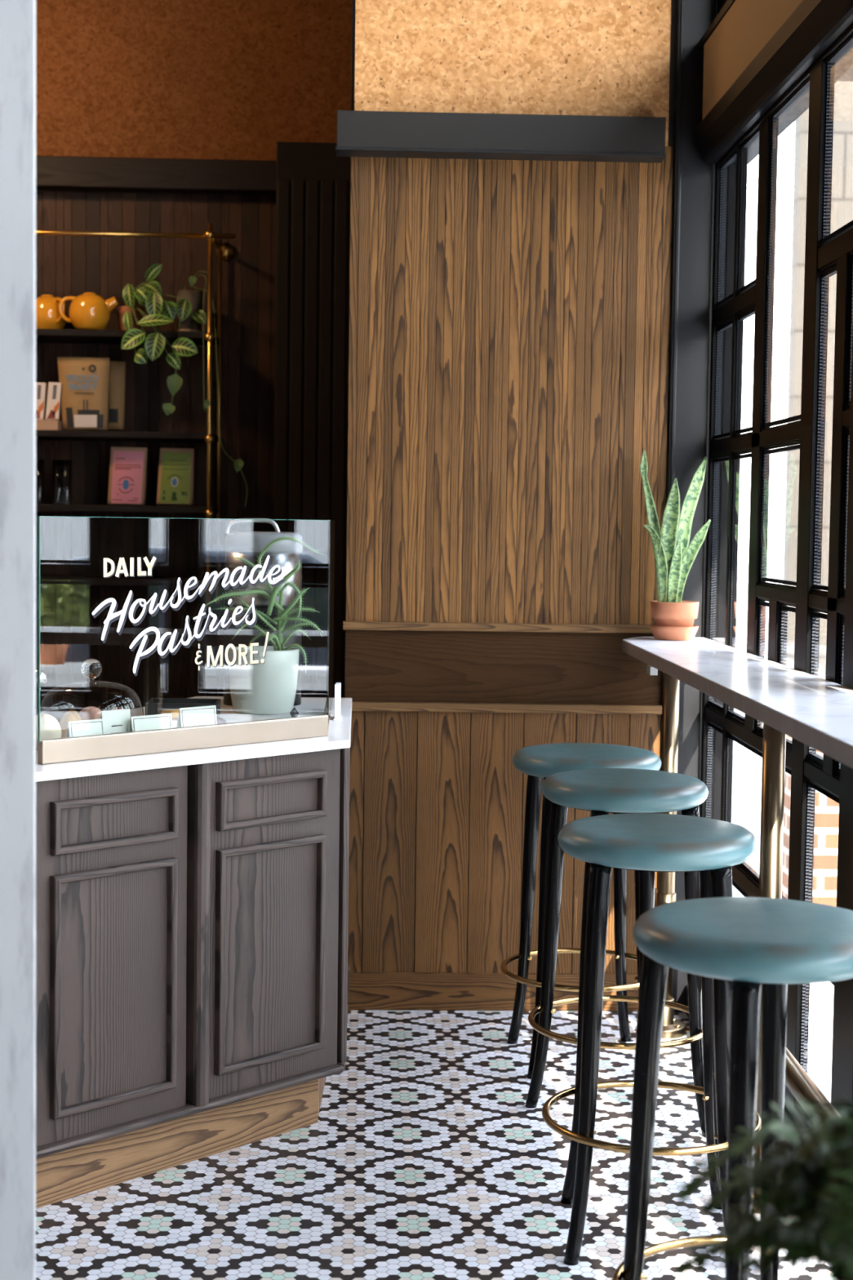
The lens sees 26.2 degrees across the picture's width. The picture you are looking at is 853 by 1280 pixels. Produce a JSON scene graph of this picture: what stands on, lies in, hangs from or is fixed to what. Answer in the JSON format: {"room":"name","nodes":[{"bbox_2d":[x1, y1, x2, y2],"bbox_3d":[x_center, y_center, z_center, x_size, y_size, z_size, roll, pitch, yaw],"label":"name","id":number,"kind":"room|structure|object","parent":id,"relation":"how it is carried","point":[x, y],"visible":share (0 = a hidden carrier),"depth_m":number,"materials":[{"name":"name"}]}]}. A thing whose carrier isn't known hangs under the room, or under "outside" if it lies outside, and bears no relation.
{"room":"cafe","nodes":[
{"label":"cafe","id":0,"kind":"room"},
{"bbox_2d":[0,0,35,1279],"bbox_3d":[-0.625,-0.799,2.625,0.147,4.200,0.100,1,4,-2],"label":"wall","id":1,"kind":"structure","parent":0,"point":[17,17],"depth_m":2.63,"materials":[{"name":"white paint"}]},
{"bbox_2d":[103,557,156,577],"bbox_3d":[-0.652,-0.160,4.040,0.135,0.048,0.055,-1,4,-24],"label":"lettering","id":2,"kind":"object","parent":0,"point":[113,574],"depth_m":4.04},
{"bbox_2d":[92,556,284,643],"label":"lettering","id":3,"kind":"object","parent":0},
{"bbox_2d":[35,0,351,711],"bbox_3d":[-1.575,-1.096,7.043,2.700,4.200,0.406,1,4,-2],"label":"wall","id":4,"kind":"structure","parent":0,"point":[153,116],"depth_m":7.06,"materials":[{"name":"paint"}]},
{"bbox_2d":[35,222,235,607],"bbox_3d":[-1.372,-0.848,6.949,1.304,1.419,0.338,1,4,-2],"label":"wall shelf","id":5,"kind":"object","parent":4,"relation":"attached to","point":[224,251],"visible":0.94,"depth_m":6.84,"materials":[{"name":"black wood"}]},
{"bbox_2d":[35,419,62,430],"bbox_3d":[-1.442,-0.806,6.894,0.129,0.039,0.110,1,4,-2],"label":"display tray","id":6,"kind":"object","parent":5,"relation":"on","point":[41,424],"visible":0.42,"depth_m":6.84,"materials":[{"name":"brown wood"}]},
{"bbox_2d":[35,382,46,419],"bbox_3d":[-1.459,-0.899,6.899,0.055,0.139,0.036,1,4,-2],"label":"carton","id":7,"kind":"object","parent":6,"relation":"on","point":[41,388],"visible":0.73,"depth_m":6.88,"materials":[{"name":"white cardboard"}]},
{"bbox_2d":[35,409,39,418],"bbox_3d":[-1.467,-0.849,6.885,0.029,0.033,0.001,1,4,-2],"label":"print","id":8,"kind":"object","parent":7,"relation":"attached to","point":[37,411],"depth_m":6.88},
{"bbox_2d":[36,385,41,399],"bbox_3d":[-1.454,-0.930,6.880,0.016,0.051,0.001,1,4,-2],"label":"print","id":9,"kind":"object","parent":7,"relation":"on","point":[38,387],"depth_m":6.88},
{"bbox_2d":[36,400,44,417],"bbox_3d":[-1.452,-0.865,6.884,0.029,0.066,0.001,1,4,-2],"label":"print","id":10,"kind":"object","parent":7,"relation":"attached to","point":[40,404],"depth_m":6.88},
{"bbox_2d":[45,382,62,419],"bbox_3d":[-1.402,-0.900,6.901,0.060,0.139,0.036,1,4,-2],"label":"carton","id":11,"kind":"object","parent":6,"relation":"on","point":[54,401],"visible":0.98,"depth_m":6.88,"materials":[{"name":"white cardboard"}]},
{"bbox_2d":[47,409,55,418],"bbox_3d":[-1.411,-0.849,6.886,0.031,0.033,0.001,1,4,-2],"label":"print","id":12,"kind":"object","parent":11,"relation":"attached to","point":[51,413],"depth_m":6.89},
{"bbox_2d":[52,385,57,399],"bbox_3d":[-1.396,-0.931,6.881,0.018,0.051,0.001,1,4,-2],"label":"print","id":13,"kind":"object","parent":11,"relation":"on","point":[54,387],"depth_m":6.88},
{"bbox_2d":[52,400,59,415],"bbox_3d":[-1.394,-0.866,6.886,0.031,0.066,0.001,1,4,-2],"label":"print","id":14,"kind":"object","parent":11,"relation":"attached to","point":[55,404],"depth_m":6.89},
{"bbox_2d":[35,294,67,328],"bbox_3d":[-1.442,-1.240,6.970,0.160,0.147,0.176,1,4,-2],"label":"teapot","id":15,"kind":"object","parent":5,"relation":"on","point":[47,314],"visible":0.66,"depth_m":6.91,"materials":[{"name":"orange ceramic"}]},
{"bbox_2d":[52,462,63,504],"bbox_3d":[-1.387,-0.594,6.904,0.043,0.168,0.043,1,4,-2],"label":"tumbler","id":16,"kind":"object","parent":5,"relation":"on","point":[63,462],"visible":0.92,"depth_m":6.90,"materials":[{"name":"clear glass"}]},
{"bbox_2d":[60,459,72,479],"bbox_3d":[-1.354,-0.593,6.896,0.043,0.168,0.043,1,4,-2],"label":"tumbler","id":17,"kind":"object","parent":5,"relation":"on","point":[60,460],"visible":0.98,"depth_m":6.89,"materials":[{"name":"clear glass"}]},
{"bbox_2d":[57,356,109,430],"bbox_3d":[-1.292,-0.929,6.920,0.195,0.271,0.078,1,4,-2],"label":"pouch","id":18,"kind":"object","parent":5,"relation":"on","point":[85,386],"visible":1,"depth_m":6.89,"materials":[{"name":"paper"}]},
{"bbox_2d":[66,407,73,427],"bbox_3d":[-1.343,-0.836,6.894,0.028,0.076,0.006,1,4,-2],"label":"print","id":19,"kind":"object","parent":18,"relation":"attached to","point":[69,411],"depth_m":6.89},
{"bbox_2d":[73,414,96,426],"bbox_3d":[-1.284,-0.824,6.896,0.085,0.047,0.006,1,4,-2],"label":"picture","id":20,"kind":"object","parent":18,"relation":"attached to","point":[79,420],"depth_m":6.90},
{"bbox_2d":[77,409,99,414],"bbox_3d":[-1.271,-0.857,6.891,0.082,0.018,0.004,1,4,-4],"label":"print","id":21,"kind":"object","parent":18,"relation":"on","point":[79,411],"depth_m":6.89},
{"bbox_2d":[88,364,96,372],"bbox_3d":[-1.255,-1.020,6.883,0.028,0.030,0.003,1,4,-2],"label":"print","id":22,"kind":"object","parent":18,"relation":"on","point":[91,368],"depth_m":6.88},
{"bbox_2d":[97,413,103,428],"bbox_3d":[-1.228,-0.823,6.899,0.024,0.054,0.004,1,4,-2],"label":"print","id":23,"kind":"object","parent":18,"relation":"attached to","point":[100,416],"depth_m":6.90},
{"bbox_2d":[57,292,118,329],"bbox_3d":[-1.266,-1.232,6.883,0.184,0.147,0.151,3,5,36],"label":"teapot","id":24,"kind":"object","parent":5,"relation":"on","point":[87,310],"visible":0.91,"depth_m":6.83,"materials":[{"name":"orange ceramic"}]},
{"bbox_2d":[108,360,125,430],"bbox_3d":[-1.190,-0.938,7.035,0.072,0.261,0.057,1,4,-2],"label":"pouch","id":25,"kind":"object","parent":5,"relation":"on","point":[117,369],"visible":0.86,"depth_m":7.01,"materials":[{"name":"paper"}]},
{"bbox_2d":[108,408,118,422],"bbox_3d":[-1.200,-0.858,7.015,0.040,0.052,0.007,1,4,1],"label":"print","id":26,"kind":"object","parent":25,"relation":"attached to","point":[113,413],"depth_m":7.01},
{"bbox_2d":[107,446,146,504],"bbox_3d":[-1.129,-0.621,6.937,0.147,0.216,0.084,1,4,-2],"label":"coffee bag","id":27,"kind":"object","parent":5,"relation":"on","point":[127,481],"visible":1,"depth_m":6.90,"materials":[{"name":"pink paper"}]},
{"bbox_2d":[115,464,140,466],"bbox_3d":[-1.124,-0.659,6.898,0.095,0.004,0.006,1,4,-2],"label":"print","id":28,"kind":"object","parent":27,"relation":"on","point":[115,464],"depth_m":6.90},
{"bbox_2d":[115,466,141,467],"bbox_3d":[-1.123,-0.650,6.898,0.098,0.004,0.006,1,4,-3],"label":"print","id":29,"kind":"object","parent":27,"relation":"on","point":[115,467],"depth_m":6.90},
{"bbox_2d":[115,263,206,368],"bbox_3d":[-1.036,-1.204,6.817,0.390,0.399,0.234,3,4,31],"label":"plant","id":30,"kind":"object","parent":5,"relation":"on","point":[130,318],"visible":0.99,"depth_m":6.77,"materials":[{"name":"green plant"}]},
{"bbox_2d":[156,448,194,504],"bbox_3d":[-0.950,-0.619,6.943,0.140,0.212,0.084,1,4,-2],"label":"coffee bag","id":31,"kind":"object","parent":5,"relation":"on","point":[175,482],"visible":1,"depth_m":6.91,"materials":[{"name":"green paper"}]},
{"bbox_2d":[172,492,176,497],"bbox_3d":[-0.952,-0.547,6.912,0.016,0.021,0.003,1,4,-2],"label":"print","id":32,"kind":"object","parent":31,"relation":"attached to","point":[174,494],"depth_m":6.91},
{"bbox_2d":[162,464,189,465],"bbox_3d":[-0.944,-0.660,6.905,0.098,0.003,0.006,1,4,-2],"label":"print","id":33,"kind":"object","parent":31,"relation":"on","point":[162,464],"depth_m":6.90},
{"bbox_2d":[162,271,247,506],"bbox_3d":[-0.810,-0.938,6.884,0.326,0.872,0.299,1,4,6],"label":"trailing plant","id":34,"kind":"object","parent":4,"relation":"attached to","point":[196,298],"visible":0.91,"depth_m":6.82,"materials":[{"name":"green plant"}]},
{"bbox_2d":[130,599,257,675],"bbox_3d":[-0.527,-0.009,4.181,0.001,0.166,0.369,4,5,44],"label":"lettering","id":35,"kind":"object","parent":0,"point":[230,605],"depth_m":4.18},
{"bbox_2d":[196,632,270,671],"bbox_3d":[-0.450,0.026,4.264,0.001,0.083,0.225,4,5,44],"label":"lettering","id":36,"kind":"object","parent":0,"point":[269,633],"depth_m":4.25},
{"bbox_2d":[35,1009,835,1279],"bbox_3d":[-0.915,1.289,2.836,3.790,0.001,8.950,1,4,-2],"label":"floor","id":37,"kind":"structure","parent":0,"point":[425,1157],"depth_m":4.07,"materials":[{"name":"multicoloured tile"}]},
{"bbox_2d":[35,747,350,1208],"bbox_3d":[-0.520,0.714,4.574,0.680,0.933,1.929,2,4,23],"label":"base cabinet","id":38,"kind":"object","parent":37,"relation":"on","point":[193,969],"visible":0.88,"depth_m":4.13,"materials":[{"name":"grey wood"}]},
{"bbox_2d":[35,696,351,782],"bbox_3d":[-0.617,0.235,4.580,0.914,0.020,1.952,3,4,27],"label":"countertop","id":39,"kind":"structure","parent":38,"relation":"on","point":[339,736],"depth_m":4.22,"materials":[{"name":"white stone"}]},
{"bbox_2d":[35,713,62,751],"bbox_3d":[-0.861,0.208,4.116,0.083,0.086,0.083,1,4,-2],"label":"bun","id":40,"kind":"object","parent":39,"relation":"on","point":[50,727],"visible":0.57,"depth_m":4.09,"materials":[{"name":"white food"}]},
{"bbox_2d":[35,669,84,722],"bbox_3d":[-1.010,0.141,4.769,0.274,0.130,0.274,1,4,-2],"label":"glass cloche","id":41,"kind":"object","parent":39,"relation":"on","point":[56,713],"visible":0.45,"depth_m":4.76,"materials":[{"name":"clear glass"}]},
{"bbox_2d":[58,710,81,737],"bbox_3d":[-0.810,0.203,4.181,0.062,0.088,0.061,1,4,-2],"label":"muffin","id":42,"kind":"object","parent":39,"relation":"on","point":[71,715],"visible":0.45,"depth_m":4.17,"materials":[{"name":"beige food"}]},
{"bbox_2d":[66,718,104,737],"bbox_3d":[-0.751,0.217,4.026,0.035,0.083,0.093,4,5,44],"label":"price card","id":43,"kind":"object","parent":39,"relation":"on","point":[94,726],"visible":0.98,"depth_m":4.02,"materials":[{"name":"white paper"}]},
{"bbox_2d":[40,657,143,715],"bbox_3d":[-0.791,0.140,4.330,0.278,0.195,0.278,1,4,-2],"label":"glass cloche","id":44,"kind":"object","parent":39,"relation":"on","point":[91,668],"visible":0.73,"depth_m":4.31,"materials":[{"name":"clear glass"}]},
{"bbox_2d":[78,706,102,720],"bbox_3d":[-0.792,0.191,4.328,0.069,0.069,0.069,1,4,-2],"label":"pastry","id":45,"kind":"object","parent":44,"relation":"in","point":[91,713],"visible":0.39,"depth_m":4.30,"materials":[{"name":"brown food"}]},
{"bbox_2d":[109,706,124,710],"bbox_3d":[-0.729,0.192,4.330,0.068,0.069,0.068,1,4,-2],"label":"pastry","id":46,"kind":"object","parent":44,"relation":"in","point":[115,708],"visible":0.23,"depth_m":4.32,"materials":[{"name":"food"}]},
{"bbox_2d":[100,708,130,733],"bbox_3d":[-0.701,0.205,4.119,0.035,0.096,0.077,4,5,44],"label":"price card","id":47,"kind":"object","parent":39,"relation":"on","point":[117,721],"visible":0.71,"depth_m":4.11,"materials":[{"name":"white paper"}]},
{"bbox_2d":[128,713,173,732],"bbox_3d":[-0.627,0.210,4.157,0.035,0.082,0.114,4,5,44],"label":"price card","id":48,"kind":"object","parent":39,"relation":"on","point":[155,722],"visible":0.5,"depth_m":4.15,"materials":[{"name":"white paper"}]},
{"bbox_2d":[160,708,179,728],"bbox_3d":[-0.614,0.200,4.525,0.080,0.056,0.120,4,5,44],"label":"slice","id":49,"kind":"object","parent":39,"relation":"on","point":[175,713],"visible":0.15,"depth_m":4.49,"materials":[{"name":"yellow food"}]},
{"bbox_2d":[145,697,220,716],"bbox_3d":[-0.642,0.184,4.839,0.185,0.047,0.140,1,4,-2],"label":"woven tray","id":50,"kind":"object","parent":39,"relation":"on","point":[153,706],"visible":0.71,"depth_m":4.77,"materials":[{"name":"black wicker"}]},
{"bbox_2d":[37,515,334,764],"bbox_3d":[-0.418,-0.028,4.434,0.294,0.528,1.342,2,4,24],"label":"case","id":51,"kind":"object","parent":39,"relation":"on","point":[66,749],"visible":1,"depth_m":4.17,"materials":[{"name":"clear glass"}]},
{"bbox_2d":[176,705,217,727],"bbox_3d":[-0.536,0.200,4.266,0.035,0.091,0.106,4,5,44],"label":"price card","id":52,"kind":"object","parent":39,"relation":"on","point":[202,715],"visible":0.34,"depth_m":4.25,"materials":[{"name":"white paper"}]},
{"bbox_2d":[216,716,226,724],"bbox_3d":[-0.535,0.208,4.628,0.053,0.029,0.054,-2,4,-32],"label":"tart","id":53,"kind":"object","parent":39,"relation":"on","point":[220,720],"visible":0.21,"depth_m":4.62,"materials":[{"name":"white food"}]},
{"bbox_2d":[223,518,302,706],"bbox_3d":[-0.468,-0.082,5.242,0.224,0.531,0.224,1,4,-2],"label":"coffee machine","id":54,"kind":"object","parent":39,"relation":"on","point":[285,553],"visible":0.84,"depth_m":5.15,"materials":[{"name":"metal"}]},
{"bbox_2d":[204,535,324,715],"bbox_3d":[-0.442,-0.045,5.024,0.324,0.486,0.196,1,4,-2],"label":"potted plant","id":55,"kind":"object","parent":39,"relation":"on","point":[269,687],"visible":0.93,"depth_m":4.97,"materials":[{"name":"green plant"}]},
{"bbox_2d":[289,706,298,717],"bbox_3d":[-0.353,0.193,4.903,0.018,0.029,0.018,4,5,43],"label":"ornament","id":56,"kind":"object","parent":39,"relation":"on","point":[294,713],"visible":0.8,"depth_m":4.90,"materials":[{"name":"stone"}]},
{"bbox_2d":[333,682,342,719],"bbox_3d":[-0.236,0.163,4.896,0.023,0.092,0.100,1,4,-2],"label":"menu stand","id":57,"kind":"object","parent":39,"relation":"on","point":[337,716],"visible":1,"depth_m":4.87,"materials":[{"name":"white plastic"}]},
{"bbox_2d":[500,742,661,1079],"bbox_3d":[0.434,0.729,5.060,0.454,0.866,0.454,1,4,1],"label":"bar stool","id":58,"kind":"object","parent":37,"relation":"on","point":[539,762],"visible":0.63,"depth_m":5.07,"materials":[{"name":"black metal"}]},
{"bbox_2d":[511,742,661,777],"bbox_3d":[0.440,0.330,5.034,0.409,0.065,0.409,0,4,-7],"label":"seat cushion","id":59,"kind":"object","parent":58,"relation":"on","point":[542,761],"depth_m":4.92,"materials":[{"name":"teal leather"}]},
{"bbox_2d":[524,768,708,1137],"bbox_3d":[0.481,0.764,4.532,0.454,0.866,0.454,0,4,-16],"label":"bar stool","id":60,"kind":"object","parent":37,"relation":"on","point":[598,791],"visible":0.55,"depth_m":4.45,"materials":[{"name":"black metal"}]},
{"bbox_2d":[541,768,708,813],"bbox_3d":[0.487,0.364,4.506,0.409,0.065,0.409,0,4,-19],"label":"seat cushion","id":61,"kind":"object","parent":60,"relation":"on","point":[594,790],"depth_m":4.37,"materials":[{"name":"teal leather"}]},
{"bbox_2d":[542,813,760,1265],"bbox_3d":[0.470,0.810,3.808,0.454,0.866,0.454,1,4,-4],"label":"bar stool","id":62,"kind":"object","parent":37,"relation":"on","point":[640,842],"visible":0.86,"depth_m":3.67,"materials":[{"name":"teal leather"}]},
{"bbox_2d":[557,813,757,871],"bbox_3d":[0.476,0.411,3.782,0.409,0.065,0.409,1,4,3],"label":"seat cushion","id":63,"kind":"object","parent":62,"relation":"on","point":[640,842],"depth_m":3.65,"materials":[{"name":"teal leather"}]},
{"bbox_2d":[611,897,852,1279],"bbox_3d":[0.527,0.868,2.931,0.454,0.866,0.454,-3,5,-44],"label":"bar stool","id":64,"kind":"object","parent":37,"relation":"on","point":[748,942],"visible":0.83,"depth_m":2.86,"materials":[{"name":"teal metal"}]},
{"bbox_2d":[632,897,852,983],"bbox_3d":[0.532,0.468,2.905,0.409,0.065,0.409,-1,4,-27],"label":"seat cushion","id":65,"kind":"object","parent":64,"relation":"on","point":[737,940],"depth_m":2.78,"materials":[{"name":"teal leather"}]},
{"bbox_2d":[654,671,838,1213],"bbox_3d":[0.771,0.735,3.156,0.136,1.108,4.750,1,4,-2],"label":"counter leg","id":66,"kind":"object","parent":37,"relation":"on","point":[800,1084],"visible":0.25,"depth_m":3.95,"materials":[{"name":"metal"}]},
{"bbox_2d":[622,636,852,768],"bbox_3d":[0.777,0.176,3.076,0.272,0.058,4.862,1,4,-2],"label":"countertop","id":67,"kind":"structure","parent":66,"relation":"on","point":[815,712],"depth_m":3.85,"materials":[{"name":"white stone"}]},
{"bbox_2d":[649,624,698,640],"bbox_3d":[0.726,-0.022,5.371,0.142,0.040,0.142,1,4,-2],"label":"saucer","id":68,"kind":"object","parent":67,"relation":"on","point":[660,633],"visible":0.94,"depth_m":5.32,"materials":[{"name":"ceramic"}]},
{"bbox_2d":[640,450,711,626],"bbox_3d":[0.724,-0.282,5.354,0.205,0.541,0.141,1,4,-2],"label":"snake plant","id":69,"kind":"object","parent":68,"relation":"on","point":[673,563],"visible":1,"depth_m":5.33,"materials":[{"name":"green plant"}]},
{"bbox_2d":[675,1084,852,1279],"bbox_3d":[0.553,0.899,1.714,0.633,0.961,0.554,1,4,-2],"label":"potted fern","id":70,"kind":"object","parent":37,"relation":"on","point":[825,1201],"visible":1,"depth_m":1.71,"materials":[{"name":"plant"}]},
{"bbox_2d":[342,0,727,973],"bbox_3d":[0.353,-0.971,5.503,1.187,4.200,0.160,1,4,-2],"label":"wall","id":71,"kind":"structure","parent":0,"point":[508,354],"depth_m":5.47,"materials":[{"name":"wood"}]},
{"bbox_2d":[347,971,638,1011],"bbox_3d":[0.218,1.070,5.582,0.959,0.114,0.025,1,4,-2],"label":"baseboard","id":72,"kind":"structure","parent":71,"relation":"attached to","point":[414,991],"depth_m":5.56,"materials":[{"name":"brown wood"}]},
{"bbox_2d":[335,110,666,163],"bbox_3d":[0.216,-1.471,5.357,0.960,0.113,0.098,1,4,-2],"label":"ledge","id":73,"kind":"object","parent":71,"relation":"attached to","point":[378,134],"visible":1,"depth_m":5.31,"materials":[{"name":"grey metal"}]},
{"bbox_2d":[657,0,717,1012],"bbox_3d":[0.784,-0.964,5.489,0.115,4.200,0.097,1,4,-2],"label":"trim","id":74,"kind":"structure","parent":71,"relation":"attached to","point":[692,178],"depth_m":5.45,"materials":[{"name":"black paint"}]},
{"bbox_2d":[697,0,735,50],"bbox_3d":[1.004,-2.053,1.789,0.160,1.545,7.168,1,4,-2],"label":"trim","id":75,"kind":"structure","parent":71,"relation":"attached to","point":[724,5],"depth_m":5.18,"materials":[{"name":"black metal"}]},
{"bbox_2d":[711,164,736,820],"bbox_3d":[0.913,-0.915,5.533,0.050,4.300,0.145,1,4,-2],"label":"trim","id":76,"kind":"structure","parent":71,"relation":"attached to","point":[731,169],"depth_m":5.49,"materials":[{"name":"black metal"}]},
{"bbox_2d":[684,985,846,1248],"bbox_3d":[0.981,1.325,2.008,0.155,0.085,7.170,1,4,-2],"label":"baseboard","id":77,"kind":"structure","parent":71,"relation":"attached to","point":[789,1141],"depth_m":4.39,"materials":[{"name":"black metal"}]},
{"bbox_2d":[699,55,835,1119],"bbox_3d":[0.873,-0.163,4.859,0.030,2.515,1.279,1,4,-2],"label":"window","id":78,"kind":"structure","parent":71,"relation":"in","point":[756,297],"depth_m":4.76,"materials":[{"name":"black metal"}]},
{"bbox_2d":[793,24,852,1165],"bbox_3d":[0.902,-0.105,3.973,0.030,2.515,0.499,1,4,-2],"label":"window","id":79,"kind":"structure","parent":71,"relation":"in","point":[833,779],"depth_m":3.97,"materials":[{"name":"black metal"}]},
{"bbox_3d":[-0.724,-0.515,-1.812,3.820,4.200,0.100,1,4,-2],"label":"wall","id":80,"kind":"structure","parent":0,"visible":0},
{"bbox_2d":[702,0,802,119],"bbox_3d":[0.934,-1.391,1.795,0.025,0.220,7.100,1,4,-2],"label":"trim","id":81,"kind":"structure","parent":80,"relation":"attached to","point":[748,26],"depth_m":4.85,"materials":[{"name":"brown wood"}]},
{"bbox_2d":[694,0,852,164],"bbox_3d":[0.991,-1.227,1.842,0.165,0.110,7.168,1,4,-2],"label":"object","id":82,"kind":"structure","parent":80,"relation":"attached to","point":[814,26],"depth_m":4.47,"materials":[{"name":"black metal"}]},
{"label":"outside","id":83,"kind":"structure","parent":0,"visible":0},
{"bbox_2d":[838,66,852,81],"bbox_3d":[1.742,-1.682,-5.491,0.825,1.630,21.150,1,4,-2],"label":"canopy","id":84,"kind":"object","parent":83,"point":[848,76],"depth_m":5.05,"materials":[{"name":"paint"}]},
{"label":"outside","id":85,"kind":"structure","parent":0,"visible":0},
{"bbox_2d":[731,562,834,1102],"bbox_3d":[29.884,0.707,21.079,58.840,0.100,120.000,1,4,-2],"label":"ground","id":86,"kind":"structure","parent":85,"point":[747,771],"depth_m":9.61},
{"bbox_2d":[735,586,768,659],"bbox_3d":[3.853,0.394,12.685,0.200,0.890,27.000,1,4,-2],"label":"wall","id":87,"kind":"structure","parent":86,"relation":"on","point":[742,593],"depth_m":20.39,"materials":[{"name":"white"}]},
{"bbox_2d":[782,734,791,899],"label":"window pane","id":88,"kind":"object","parent":86,"relation":"on","point":[788,776],"depth_m":6.95,"materials":[{"name":"glass"}]},
{"bbox_2d":[782,80,852,679],"bbox_3d":[2.460,-1.762,9.060,1.300,5.620,0.140,1,4,-2],"label":"building exterior","id":89,"kind":"structure","parent":86,"relation":"on","point":[842,201],"depth_m":9.00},
{"bbox_2d":[812,750,839,906],"label":"window pane","id":90,"kind":"object","parent":86,"relation":"on","point":[826,823],"depth_m":6.51,"materials":[{"name":"glass"}]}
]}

